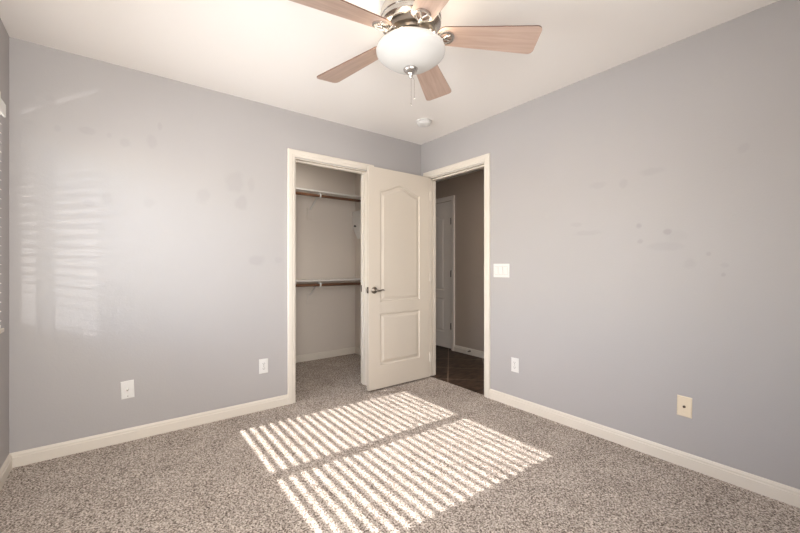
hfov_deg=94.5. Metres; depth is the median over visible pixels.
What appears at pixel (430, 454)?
floor
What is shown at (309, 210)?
shelf bracket
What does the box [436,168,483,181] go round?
ceiling
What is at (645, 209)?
wall
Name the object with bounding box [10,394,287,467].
baseboard
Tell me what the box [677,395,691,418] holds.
cable wall plate
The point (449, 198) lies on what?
trim
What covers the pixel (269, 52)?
ceiling
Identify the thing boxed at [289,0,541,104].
ceiling fan
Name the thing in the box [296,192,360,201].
closet rod
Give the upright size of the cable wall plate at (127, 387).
0.117 m
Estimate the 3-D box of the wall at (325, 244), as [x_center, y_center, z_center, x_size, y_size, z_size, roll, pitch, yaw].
[-1.395,-0.083,4.343,2.145,2.440,0.100,0,0,-37]
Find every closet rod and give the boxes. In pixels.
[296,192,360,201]
[296,282,360,286]
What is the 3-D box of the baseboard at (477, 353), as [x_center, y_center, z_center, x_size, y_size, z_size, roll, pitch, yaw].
[1.698,1.102,3.783,0.014,0.082,3.160,0,0,-37]
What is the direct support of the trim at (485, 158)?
attached to the wall at (645, 209)
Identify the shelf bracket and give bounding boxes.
[307,192,321,219]
[307,281,321,303]
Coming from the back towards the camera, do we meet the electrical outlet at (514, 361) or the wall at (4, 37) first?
the electrical outlet at (514, 361)
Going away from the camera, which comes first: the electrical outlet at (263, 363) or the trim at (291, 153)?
the electrical outlet at (263, 363)
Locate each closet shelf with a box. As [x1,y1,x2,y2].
[296,187,360,199]
[296,278,360,281]
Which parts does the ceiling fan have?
blade, blade, lamp shade, blade, blade, blade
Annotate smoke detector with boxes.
[416,118,431,126]
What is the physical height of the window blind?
1.229 m
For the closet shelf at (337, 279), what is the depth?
4.35 m
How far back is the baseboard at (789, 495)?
2.17 m
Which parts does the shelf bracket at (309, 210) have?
wall plate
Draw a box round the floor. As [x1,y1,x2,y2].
[0,345,799,532]
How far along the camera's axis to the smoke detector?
3.26 m
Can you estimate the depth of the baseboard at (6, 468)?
1.98 m
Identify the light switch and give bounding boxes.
[494,264,508,277]
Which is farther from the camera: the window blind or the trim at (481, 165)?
the trim at (481, 165)
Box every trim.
[287,148,373,404]
[295,158,366,401]
[423,153,489,397]
[430,163,483,375]
[436,195,454,350]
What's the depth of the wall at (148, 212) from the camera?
2.47 m
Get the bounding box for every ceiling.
[0,0,778,144]
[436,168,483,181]
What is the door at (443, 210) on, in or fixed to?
in the wall at (468, 189)
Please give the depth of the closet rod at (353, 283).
4.33 m
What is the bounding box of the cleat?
[352,210,360,238]
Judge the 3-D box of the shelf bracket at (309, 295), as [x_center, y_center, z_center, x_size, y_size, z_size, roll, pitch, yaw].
[-1.005,0.308,4.380,0.074,0.285,0.311,0,0,-37]
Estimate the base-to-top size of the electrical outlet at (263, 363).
0.115 m
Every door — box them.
[367,166,430,390]
[436,201,450,348]
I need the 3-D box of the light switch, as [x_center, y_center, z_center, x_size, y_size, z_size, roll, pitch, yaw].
[0.851,0.030,3.115,0.010,0.115,0.160,0,0,-37]
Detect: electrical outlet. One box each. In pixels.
[259,358,267,373]
[511,357,518,372]
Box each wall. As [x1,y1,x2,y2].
[0,18,8,467]
[9,37,420,452]
[296,163,354,355]
[355,173,360,348]
[421,0,799,488]
[436,170,483,350]
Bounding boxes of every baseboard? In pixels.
[0,453,11,490]
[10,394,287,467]
[296,347,354,362]
[355,347,360,354]
[454,345,483,357]
[489,389,799,507]
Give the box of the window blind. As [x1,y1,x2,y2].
[0,92,5,327]
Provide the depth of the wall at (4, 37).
2.01 m
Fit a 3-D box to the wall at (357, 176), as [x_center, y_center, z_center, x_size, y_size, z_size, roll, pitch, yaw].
[-0.213,-0.083,4.471,0.090,2.440,1.129,0,0,-37]
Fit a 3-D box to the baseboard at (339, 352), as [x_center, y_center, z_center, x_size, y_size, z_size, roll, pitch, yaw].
[-1.360,1.096,4.298,1.945,0.082,0.014,0,0,-37]
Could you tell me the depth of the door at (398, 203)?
3.54 m
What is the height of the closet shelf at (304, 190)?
0.018 m
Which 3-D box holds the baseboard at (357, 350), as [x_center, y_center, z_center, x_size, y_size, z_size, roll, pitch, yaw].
[-0.254,1.096,4.439,0.014,0.082,1.129,0,0,-37]
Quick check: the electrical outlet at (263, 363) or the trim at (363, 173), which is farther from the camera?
the trim at (363, 173)
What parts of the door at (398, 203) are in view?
lever handle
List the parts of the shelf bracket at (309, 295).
wall plate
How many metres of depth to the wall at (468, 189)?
4.85 m
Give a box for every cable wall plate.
[120,380,134,399]
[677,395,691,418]
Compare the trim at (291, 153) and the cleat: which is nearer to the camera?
the trim at (291, 153)

